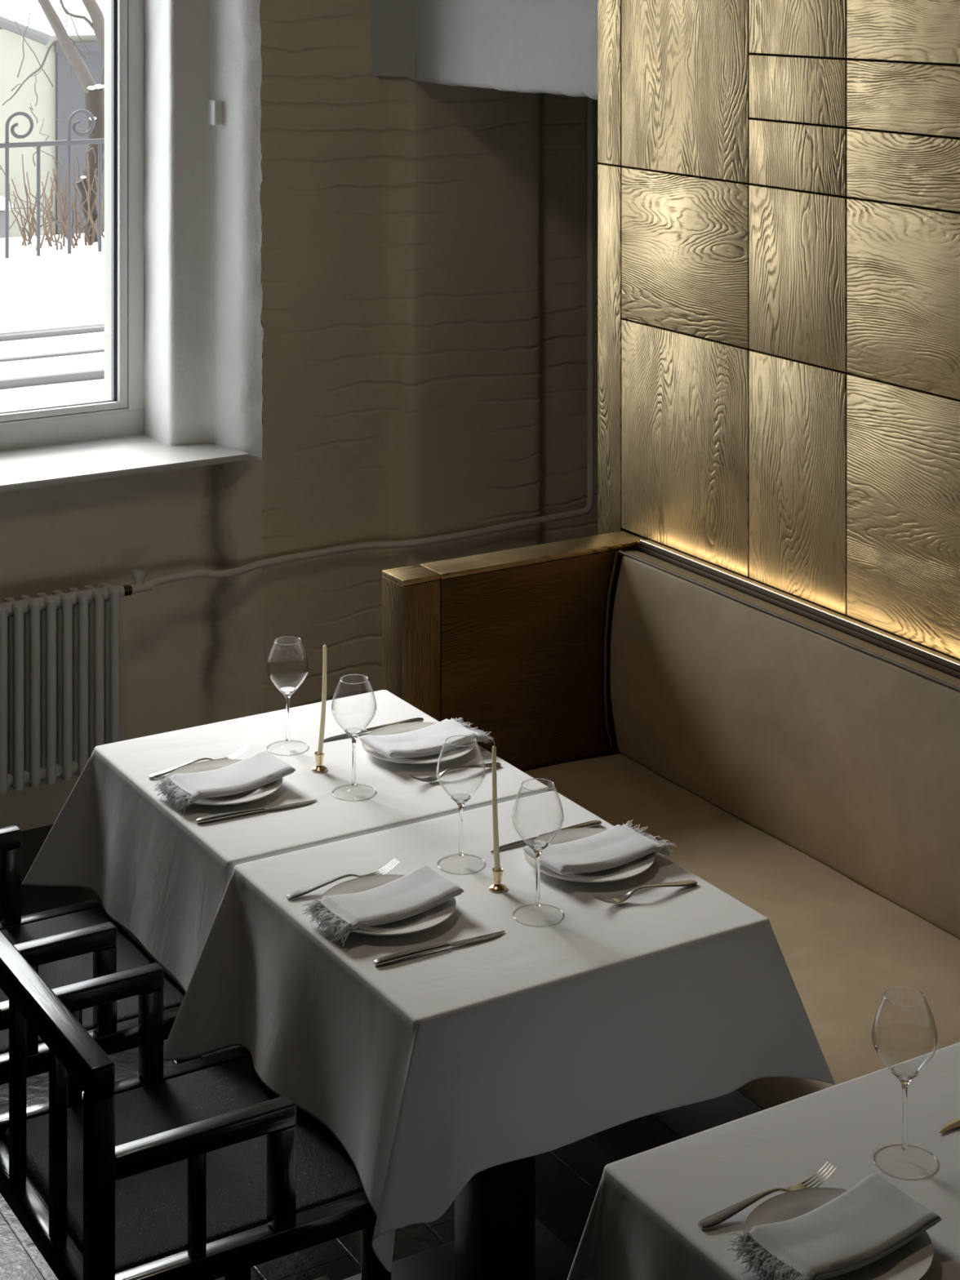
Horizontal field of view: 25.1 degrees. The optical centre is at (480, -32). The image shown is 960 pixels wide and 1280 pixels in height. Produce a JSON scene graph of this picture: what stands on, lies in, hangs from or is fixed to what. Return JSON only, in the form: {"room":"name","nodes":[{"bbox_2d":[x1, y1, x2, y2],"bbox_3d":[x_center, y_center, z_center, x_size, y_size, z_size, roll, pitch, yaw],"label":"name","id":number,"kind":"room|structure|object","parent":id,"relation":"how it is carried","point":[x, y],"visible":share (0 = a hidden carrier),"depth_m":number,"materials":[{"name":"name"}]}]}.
{"room":"restaurant dining room","nodes":[
{"label":"restaurant dining room","id":0,"kind":"room"},
{"bbox_2d":[0,456,275,831],"bbox_3d":[-1.696,1.914,5.720,2.601,0.972,0.074,0,0,-31],"label":"wall","id":1,"kind":"structure","parent":0,"point":[192,649],"depth_m":6.22,"materials":[{"name":"beige paint"}]},
{"bbox_2d":[0,568,153,794],"bbox_3d":[-1.296,1.948,5.866,0.837,0.533,0.194,0,0,-31],"label":"radiator","id":2,"kind":"object","parent":1,"relation":"attached to","point":[60,651],"visible":0.88,"depth_m":5.87,"materials":[{"name":"grey metal"}]},
{"bbox_2d":[259,19,263,450],"bbox_3d":[-0.202,0.675,7.077,1.840,3.450,0.350,0,0,-31],"label":"wall","id":3,"kind":"structure","parent":0,"point":[260,20],"depth_m":6.59,"materials":[{"name":"grey paint"}]},
{"bbox_2d":[0,824,682,1279],"bbox_3d":[-0.261,2.430,1.594,7.600,0.060,9.400,0,0,-31],"label":"floor","id":4,"kind":"structure","parent":0,"point":[567,1178],"depth_m":4.22,"materials":[{"name":"stone"}]},
{"bbox_2d":[0,825,201,1084],"bbox_3d":[-0.877,2.009,4.156,0.512,0.782,0.560,0,0,-31],"label":"armchair","id":5,"kind":"object","parent":4,"relation":"on","point":[75,943],"visible":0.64,"depth_m":4.08,"materials":[{"name":"black wood"}]},
{"bbox_2d":[0,929,391,1279],"bbox_3d":[-0.497,2.009,3.542,0.512,0.782,0.560,0,0,-31],"label":"armchair","id":6,"kind":"object","parent":4,"relation":"on","point":[196,1169],"visible":0.85,"depth_m":3.39,"materials":[{"name":"black wood"}]},
{"bbox_2d":[313,1275,330,1279],"bbox_3d":[0.141,2.009,2.548,0.512,0.782,0.560,0,0,-31],"label":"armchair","id":7,"kind":"object","parent":4,"relation":"on","point":[323,1277],"visible":1,"depth_m":2.67,"materials":[{"name":"black wood"}]},
{"bbox_2d":[342,1155,575,1279],"bbox_3d":[0.026,2.029,3.855,0.684,0.742,0.672,0,0,-31],"label":"dining table","id":8,"kind":"object","parent":4,"relation":"on","point":[499,1236],"visible":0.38,"depth_m":3.83,"materials":[{"name":"black metal"}]},
{"bbox_2d":[163,791,835,1272],"bbox_3d":[0.014,1.825,3.821,0.943,0.354,0.795,0,0,-31],"label":"tablecloth","id":9,"kind":"object","parent":8,"relation":"on","point":[433,1071],"visible":0.91,"depth_m":3.63,"materials":[{"name":"white fabric"}]},
{"bbox_2d":[285,858,399,898],"bbox_3d":[-0.246,1.635,3.875,0.219,0.023,0.024,0,0,-30],"label":"fork","id":10,"kind":"object","parent":9,"relation":"on","point":[305,891],"visible":1,"depth_m":3.86,"materials":[{"name":"silver metal"}]},
{"bbox_2d":[320,874,456,935],"bbox_3d":[-0.162,1.638,3.759,0.240,0.020,0.240,0,0,-31],"label":"plate","id":11,"kind":"object","parent":9,"relation":"on","point":[431,917],"visible":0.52,"depth_m":3.74,"materials":[{"name":"white ceramic"}]},
{"bbox_2d":[302,865,464,946],"bbox_3d":[-0.165,1.625,3.743,0.254,0.042,0.145,0,0,-34],"label":"napkin","id":12,"kind":"object","parent":11,"relation":"on","point":[423,889],"visible":1,"depth_m":3.73,"materials":[{"name":"white fabric"}]},
{"bbox_2d":[373,930,505,965],"bbox_3d":[-0.064,1.643,3.625,0.250,0.009,0.018,0,0,-29],"label":"knife","id":13,"kind":"object","parent":9,"relation":"on","point":[402,955],"visible":1,"depth_m":3.61,"materials":[{"name":"silver metal"}]},
{"bbox_2d":[435,734,485,873],"bbox_3d":[-0.035,1.534,3.971,0.091,0.227,0.091,0,0,-41],"label":"wine glass","id":14,"kind":"object","parent":9,"relation":"on","point":[460,799],"visible":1,"depth_m":3.97,"materials":[{"name":"clear glass"}]},
{"bbox_2d":[435,734,485,800],"bbox_3d":[-0.035,1.473,3.971,0.091,0.104,0.091,0,0,-31],"label":"bowl","id":15,"kind":"object","parent":14,"relation":"on","point":[457,797],"depth_m":3.97,"materials":[{"name":"clear glass"}]},
{"bbox_2d":[488,866,506,892],"bbox_3d":[0.032,1.631,3.864,0.034,0.035,0.034,0,0,-31],"label":"candle holder","id":16,"kind":"object","parent":9,"relation":"on","point":[497,886],"visible":1,"depth_m":3.86,"materials":[{"name":"gold metal"}]},
{"bbox_2d":[492,741,500,871],"bbox_3d":[0.028,1.505,3.863,0.012,0.244,0.011,-2,0,-11],"label":"taper candle","id":17,"kind":"object","parent":16,"relation":"on","point":[495,812],"visible":1,"depth_m":3.86,"materials":[{"name":"white wax"}]},
{"bbox_2d":[511,777,564,925],"bbox_3d":[0.101,1.534,3.757,0.091,0.227,0.091,0,0,-41],"label":"wine glass","id":18,"kind":"object","parent":9,"relation":"on","point":[537,846],"visible":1,"depth_m":3.75,"materials":[{"name":"clear glass"}]},
{"bbox_2d":[511,777,564,848],"bbox_3d":[0.101,1.473,3.757,0.091,0.104,0.091,0,0,-31],"label":"bowl","id":19,"kind":"object","parent":18,"relation":"on","point":[534,843],"depth_m":3.76,"materials":[{"name":"clear glass"}]},
{"bbox_2d":[490,820,601,853],"bbox_3d":[0.124,1.643,4.089,0.250,0.009,0.018,0,0,-31],"label":"knife","id":20,"kind":"object","parent":9,"relation":"on","point":[592,824],"visible":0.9,"depth_m":4.11,"materials":[{"name":"silver metal"}]},
{"bbox_2d":[524,827,654,882],"bbox_3d":[0.202,1.638,3.970,0.240,0.020,0.240,0,0,-31],"label":"plate","id":21,"kind":"object","parent":9,"relation":"on","point":[636,867],"visible":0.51,"depth_m":3.93,"materials":[{"name":"white ceramic"}]},
{"bbox_2d":[522,819,676,875],"bbox_3d":[0.219,1.625,3.964,0.254,0.041,0.140,0,0,-33],"label":"napkin","id":22,"kind":"object","parent":21,"relation":"on","point":[619,845],"visible":0.98,"depth_m":3.96,"materials":[{"name":"white fabric"}]},
{"bbox_2d":[589,880,697,903],"bbox_3d":[0.292,1.635,3.832,0.219,0.023,0.024,0,0,-29],"label":"fork","id":23,"kind":"object","parent":9,"relation":"on","point":[624,897],"visible":1,"depth_m":3.83,"materials":[{"name":"silver metal"}]},
{"bbox_2d":[382,530,959,1137],"bbox_3d":[0.919,1.915,3.898,0.715,0.969,3.327,0,0,-31],"label":"bench","id":24,"kind":"object","parent":4,"relation":"on","point":[799,758],"visible":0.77,"depth_m":4.83,"materials":[{"name":"brown wood"}]},
{"bbox_2d":[523,753,959,1109],"bbox_3d":[0.912,1.997,3.826,0.628,0.136,3.212,0,0,-31],"label":"seat cushion","id":25,"kind":"object","parent":24,"relation":"on","point":[845,938],"depth_m":4.40,"materials":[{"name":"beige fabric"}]},
{"bbox_2d":[609,550,959,938],"bbox_3d":[1.182,1.698,3.989,0.102,0.494,3.213,0,0,-31],"label":"cushion","id":26,"kind":"object","parent":24,"relation":"on","point":[829,741],"depth_m":4.74,"materials":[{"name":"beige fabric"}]},
{"bbox_3d":[-0.339,2.029,4.460,0.684,0.742,0.672,0,0,-31],"label":"dining table","id":27,"kind":"object","parent":4,"relation":"on","visible":0},
{"bbox_2d":[22,689,549,992],"bbox_3d":[-0.396,1.814,4.469,0.893,0.332,0.807,0,0,-28],"label":"tablecloth","id":28,"kind":"object","parent":27,"relation":"on","point":[163,875],"visible":0.62,"depth_m":4.36,"materials":[{"name":"white fabric"}]},
{"bbox_2d":[147,745,248,778],"bbox_3d":[-0.580,1.635,4.446,0.219,0.023,0.024,0,0,-32],"label":"fork","id":29,"kind":"object","parent":28,"relation":"on","point":[163,772],"visible":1,"depth_m":4.43,"materials":[{"name":"silver metal"}]},
{"bbox_2d":[164,759,282,805],"bbox_3d":[-0.516,1.638,4.325,0.240,0.020,0.240,0,0,-31],"label":"plate","id":30,"kind":"object","parent":28,"relation":"on","point":[259,793],"visible":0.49,"depth_m":4.31,"materials":[{"name":"white ceramic"}]},
{"bbox_2d":[153,750,296,816],"bbox_3d":[-0.509,1.625,4.313,0.254,0.043,0.146,0,0,-34],"label":"napkin","id":31,"kind":"object","parent":30,"relation":"on","point":[263,768],"visible":1,"depth_m":4.30,"materials":[{"name":"white fabric"}]},
{"bbox_2d":[195,799,316,822],"bbox_3d":[-0.433,1.643,4.212,0.250,0.009,0.018,0,0,-26],"label":"knife","id":32,"kind":"object","parent":28,"relation":"on","point":[232,814],"visible":1,"depth_m":4.20,"materials":[{"name":"silver metal"}]},
{"bbox_2d":[266,636,309,755],"bbox_3d":[-0.406,1.534,4.562,0.091,0.227,0.091,0,0,-41],"label":"wine glass","id":33,"kind":"object","parent":28,"relation":"on","point":[287,691],"visible":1,"depth_m":4.56,"materials":[{"name":"clear glass"}]},
{"bbox_2d":[266,636,309,692],"bbox_3d":[-0.406,1.473,4.562,0.091,0.104,0.091,0,0,-31],"label":"bowl","id":34,"kind":"object","parent":33,"relation":"on","point":[286,689],"depth_m":4.56,"materials":[{"name":"clear glass"}]},
{"bbox_2d":[311,751,327,773],"bbox_3d":[-0.330,1.631,4.438,0.034,0.035,0.034,0,0,-31],"label":"candle holder","id":35,"kind":"object","parent":28,"relation":"on","point":[319,767],"visible":1,"depth_m":4.43,"materials":[{"name":"gold metal"}]},
{"bbox_2d":[317,640,326,754],"bbox_3d":[-0.326,1.505,4.439,0.021,0.244,0.011,0,0,-16],"label":"taper candle","id":36,"kind":"object","parent":35,"relation":"on","point":[320,748],"visible":1,"depth_m":4.44,"materials":[{"name":"white wax"}]},
{"bbox_2d":[331,674,376,800],"bbox_3d":[-0.252,1.534,4.315,0.091,0.227,0.091,0,0,-41],"label":"wine glass","id":37,"kind":"object","parent":28,"relation":"on","point":[353,732],"visible":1,"depth_m":4.31,"materials":[{"name":"clear glass"}]},
{"bbox_2d":[331,674,376,733],"bbox_3d":[-0.252,1.473,4.315,0.091,0.104,0.091,0,0,-31],"label":"bowl","id":38,"kind":"object","parent":37,"relation":"on","point":[353,730],"depth_m":4.32,"materials":[{"name":"clear glass"}]},
{"bbox_2d":[323,717,423,741],"bbox_3d":[-0.234,1.643,4.660,0.250,0.009,0.018,0,0,-30],"label":"knife","id":39,"kind":"object","parent":28,"relation":"on","point":[416,719],"visible":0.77,"depth_m":4.67,"materials":[{"name":"silver metal"}]},
{"bbox_2d":[361,721,475,764],"bbox_3d":[-0.129,1.638,4.544,0.240,0.020,0.240,0,0,-31],"label":"plate","id":40,"kind":"object","parent":28,"relation":"on","point":[398,728],"visible":0.44,"depth_m":4.51,"materials":[{"name":"white ceramic"}]},
{"bbox_2d":[359,717,494,758],"bbox_3d":[-0.112,1.625,4.533,0.254,0.043,0.145,0,0,-34],"label":"napkin","id":41,"kind":"object","parent":40,"relation":"on","point":[429,740],"visible":0.99,"depth_m":4.52,"materials":[{"name":"white fabric"}]},
{"bbox_2d":[406,762,501,782],"bbox_3d":[-0.051,1.635,4.402,0.219,0.023,0.024,0,0,-33],"label":"fork","id":42,"kind":"object","parent":28,"relation":"on","point":[433,778],"visible":0.99,"depth_m":4.39,"materials":[{"name":"silver metal"}]},
{"bbox_3d":[0.650,2.029,2.859,0.684,0.742,0.672,0,0,-31],"label":"dining table","id":43,"kind":"object","parent":4,"relation":"on","visible":0},
{"bbox_2d":[567,1042,959,1279],"bbox_3d":[0.639,1.824,2.856,0.849,0.352,0.846,0,0,-31],"label":"tablecloth","id":44,"kind":"object","parent":43,"relation":"on","point":[647,1208],"visible":0.81,"depth_m":2.96,"materials":[{"name":"white fabric"}]},
{"bbox_2d":[697,1161,836,1229],"bbox_3d":[0.383,1.635,2.876,0.219,0.023,0.024,0,0,-30],"label":"fork","id":45,"kind":"object","parent":44,"relation":"on","point":[719,1217],"visible":1,"depth_m":2.86,"materials":[{"name":"silver metal"}]},
{"bbox_2d":[742,1187,933,1279],"bbox_3d":[0.457,1.638,2.763,0.240,0.020,0.240,0,0,-31],"label":"plate","id":46,"kind":"object","parent":44,"relation":"on","point":[912,1260],"visible":0.3,"depth_m":2.76,"materials":[{"name":"white ceramic"}]},
{"bbox_2d":[726,1173,942,1279],"bbox_3d":[0.456,1.625,2.759,0.254,0.043,0.140,0,0,-33],"label":"napkin","id":47,"kind":"object","parent":46,"relation":"on","point":[873,1219],"visible":1,"depth_m":2.75,"materials":[{"name":"white fabric"}]},
{"bbox_2d":[871,986,938,1177],"bbox_3d":[0.587,1.534,2.983,0.091,0.227,0.091,0,0,-41],"label":"wine glass","id":48,"kind":"object","parent":44,"relation":"on","point":[904,1073],"visible":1,"depth_m":2.98,"materials":[{"name":"clear glass"}]},
{"bbox_2d":[871,986,938,1078],"bbox_3d":[0.587,1.473,2.983,0.091,0.104,0.091,0,0,-31],"label":"bowl","id":49,"kind":"object","parent":48,"relation":"on","point":[900,1071],"depth_m":2.98,"materials":[{"name":"clear glass"}]},
{"bbox_2d":[938,1117,959,1133],"bbox_3d":[0.756,1.643,3.118,0.250,0.009,0.018,0,0,-29],"label":"knife","id":50,"kind":"object","parent":44,"relation":"on","point":[954,1123],"visible":1,"depth_m":3.07,"materials":[{"name":"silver metal"}]},
{"bbox_2d":[259,0,606,712],"bbox_3d":[0.055,0.675,6.685,1.603,3.450,0.089,0,0,-31],"label":"wall","id":51,"kind":"structure","parent":0,"point":[424,248],"depth_m":6.51,"materials":[{"name":"paint"}]},
{"bbox_2d":[147,96,594,586],"bbox_3d":[-0.296,0.427,6.438,1.471,2.654,0.090,0,0,-28],"label":"pipe","id":52,"kind":"object","parent":51,"relation":"attached to","point":[157,581],"visible":0.98,"depth_m":6.76,"materials":[{"name":"beige metal"}]},
{"bbox_2d":[369,0,416,77],"bbox_3d":[-0.272,-0.362,6.483,0.188,1.375,0.042,0,0,20],"label":"trim","id":53,"kind":"structure","parent":51,"relation":"attached to","point":[388,33],"depth_m":6.50,"materials":[{"name":"grey paint"}]},
{"bbox_2d":[630,53,959,660],"bbox_3d":[2.471,0.675,2.330,0.261,3.450,7.840,0,0,-31],"label":"wall","id":54,"kind":"structure","parent":0,"point":[631,532],"depth_m":4.86,"materials":[{"name":"grey paint"}]},
{"bbox_2d":[597,0,959,658],"bbox_3d":[1.211,0.239,4.143,0.038,2.518,3.446,0,0,-31],"label":"panelling","id":55,"kind":"object","parent":54,"relation":"attached to","point":[779,348],"visible":0.95,"depth_m":4.94,"materials":[{"name":"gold gold-finished textured wood"}]},
{"bbox_3d":[-1.439,1.927,6.232,1.270,0.945,0.480,0,0,-31],"label":"wall","id":56,"kind":"structure","parent":0,"visible":0},
{"bbox_2d":[0,0,143,451],"bbox_3d":[-1.567,0.440,6.358,1.240,2.120,0.240,0,0,-31],"label":"window","id":57,"kind":"structure","parent":56,"relation":"in","point":[121,412],"depth_m":6.53,"materials":[{"name":"white paint"}]},
{"bbox_2d":[0,433,251,492],"bbox_3d":[-1.349,1.423,6.114,1.342,0.019,0.422,0,0,-31],"label":"window sill","id":58,"kind":"structure","parent":56,"relation":"attached to","point":[28,468],"depth_m":6.20,"materials":[{"name":"white paint"}]},
{"bbox_2d":[143,0,263,460],"bbox_3d":[-0.907,0.195,6.457,0.602,2.490,0.126,0,0,39],"label":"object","id":59,"kind":"structure","parent":56,"relation":"attached to","point":[203,331],"depth_m":6.39,"materials":[{"name":"white paint"}]},
{"bbox_2d":[207,99,222,125],"bbox_3d":[-0.782,0.428,6.416,0.051,0.076,0.082,0,0,-31],"label":"trim","id":60,"kind":"structure","parent":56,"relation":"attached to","point":[215,107],"depth_m":6.38,"materials":[{"name":"white paint"}]},
{"label":"outside","id":61,"kind":"structure","parent":0,"visible":0},
{"bbox_2d":[0,251,104,302],"bbox_3d":[-2.409,1.780,9.807,10.000,0.840,0.394,0,0,-31],"label":"snow","id":62,"kind":"object","parent":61,"point":[77,274],"visible":0.07,"depth_m":9.92,"materials":[{"name":"white snow"}]},
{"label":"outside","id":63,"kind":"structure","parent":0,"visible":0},
{"bbox_2d":[0,293,104,333],"bbox_3d":[-2.201,1.851,9.463,10.000,0.699,0.419,0,0,-31],"label":"snow","id":64,"kind":"object","parent":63,"point":[86,310],"visible":0.06,"depth_m":9.54,"materials":[{"name":"white snow"}]},
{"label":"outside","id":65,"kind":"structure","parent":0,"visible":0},
{"bbox_2d":[0,378,104,410],"bbox_3d":[-1.160,1.908,7.736,10.000,0.584,1.671,0,0,-31],"label":"snow","id":66,"kind":"object","parent":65,"point":[86,390],"visible":0.04,"depth_m":8.20,"materials":[{"name":"white snow"}]},
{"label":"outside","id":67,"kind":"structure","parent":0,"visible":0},
{"bbox_2d":[0,331,104,356],"bbox_3d":[-1.948,1.894,9.043,10.000,0.612,0.438,0,0,-31],"label":"path","id":68,"kind":"structure","parent":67,"point":[94,340],"depth_m":9.16,"materials":[{"name":"white snow"}]},
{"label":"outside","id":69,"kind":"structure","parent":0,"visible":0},
{"bbox_2d":[0,231,104,258],"bbox_3d":[-2.733,1.788,10.345,10.000,0.824,0.858,0,0,-31],"label":"snow","id":70,"kind":"object","parent":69,"point":[16,249],"visible":0.03,"depth_m":10.68,"materials":[{"name":"white snow"}]},
{"bbox_2d":[0,0,104,242],"bbox_3d":[-2.152,0.748,10.843,0.683,1.511,0.380,0,0,-31],"label":"bare tree","id":71,"kind":"object","parent":70,"relation":"on","point":[94,97],"visible":0.77,"depth_m":10.92,"materials":[{"name":"grey plant"}]},
{"bbox_2d":[0,150,104,250],"bbox_3d":[-2.065,1.166,10.872,0.704,0.478,0.589,0,0,-31],"label":"leafless shrub","id":72,"kind":"object","parent":70,"relation":"on","point":[64,215],"visible":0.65,"depth_m":10.79,"materials":[{"name":"brown plant"}]},
{"bbox_2d":[0,109,104,257],"bbox_3d":[-3.115,1.038,9.623,4.400,0.724,0.024,0,0,-31],"label":"iron railing","id":73,"kind":"object","parent":70,"relation":"on","point":[69,142],"visible":0.59,"depth_m":10.25,"materials":[{"name":"grey metal"}]},
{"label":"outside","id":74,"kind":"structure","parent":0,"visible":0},
{"bbox_2d":[0,351,104,377],"bbox_3d":[-1.716,1.895,8.659,10.000,0.610,0.337,0,0,-31],"label":"snow","id":75,"kind":"object","parent":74,"point":[19,367],"visible":0.06,"depth_m":8.67,"materials":[{"name":"white snow"}]},
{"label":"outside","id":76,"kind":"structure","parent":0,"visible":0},
{"bbox_3d":[-3.590,2.500,15.642,26.000,0.200,17.500,0,0,-31],"label":"yard","id":77,"kind":"structure","parent":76,"visible":0},
{"bbox_2d":[0,209,4,238],"bbox_3d":[-3.349,1.910,12.694,0.970,0.980,0.600,0,0,-31],"label":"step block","id":78,"kind":"object","parent":77,"relation":"on","point":[2,212],"visible":0.23,"depth_m":12.67,"materials":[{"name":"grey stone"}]},
{"bbox_2d":[0,195,13,210],"bbox_3d":[-3.335,1.388,12.700,1.000,0.064,0.642,0,0,-31],"label":"snow","id":79,"kind":"object","parent":78,"relation":"on","point":[2,198],"visible":0.67,"depth_m":12.69,"materials":[{"name":"white snow"}]},
{"bbox_2d":[0,0,104,237],"bbox_3d":[-2.518,0.800,15.801,12.000,3.200,4.335,0,0,-31],"label":"annex building","id":80,"kind":"structure","parent":77,"relation":"on","point":[60,101],"depth_m":13.50,"materials":[{"name":"grey"}]},
{"bbox_3d":[0.944,0.675,5.940,0.850,3.450,0.080,0,0,-31],"label":"wall","id":81,"kind":"structure","parent":0,"visible":0},
{"bbox_2d":[404,0,597,100],"bbox_3d":[0.172,-0.376,6.117,0.315,1.445,1.020,0,0,-31],"label":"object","id":82,"kind":"structure","parent":81,"relation":"attached to","point":[550,46],"depth_m":5.99,"materials":[{"name":"grey paint"}]},
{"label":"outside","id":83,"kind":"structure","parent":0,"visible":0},
{"bbox_2d":[0,366,104,389],"bbox_3d":[-1.617,1.894,8.495,10.000,0.612,0.080,0,0,-31],"label":"trim","id":84,"kind":"structure","parent":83,"point":[94,373],"depth_m":8.43,"materials":[{"name":"grey stone"}]},
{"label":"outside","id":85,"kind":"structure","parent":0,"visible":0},
{"bbox_2d":[0,346,104,362],"bbox_3d":[-1.826,1.891,8.841,10.000,0.618,0.070,0,0,-31],"label":"trim","id":86,"kind":"structure","parent":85,"point":[96,349],"depth_m":8.86,"materials":[{"name":"grey stone"}]},
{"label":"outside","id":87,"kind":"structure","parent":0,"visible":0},
{"bbox_2d":[0,324,104,341],"bbox_3d":[-2.084,1.888,9.270,10.000,0.624,0.070,0,0,-31],"label":"trim","id":88,"kind":"structure","parent":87,"point":[93,328],"depth_m":9.38,"materials":[{"name":"grey stone"}]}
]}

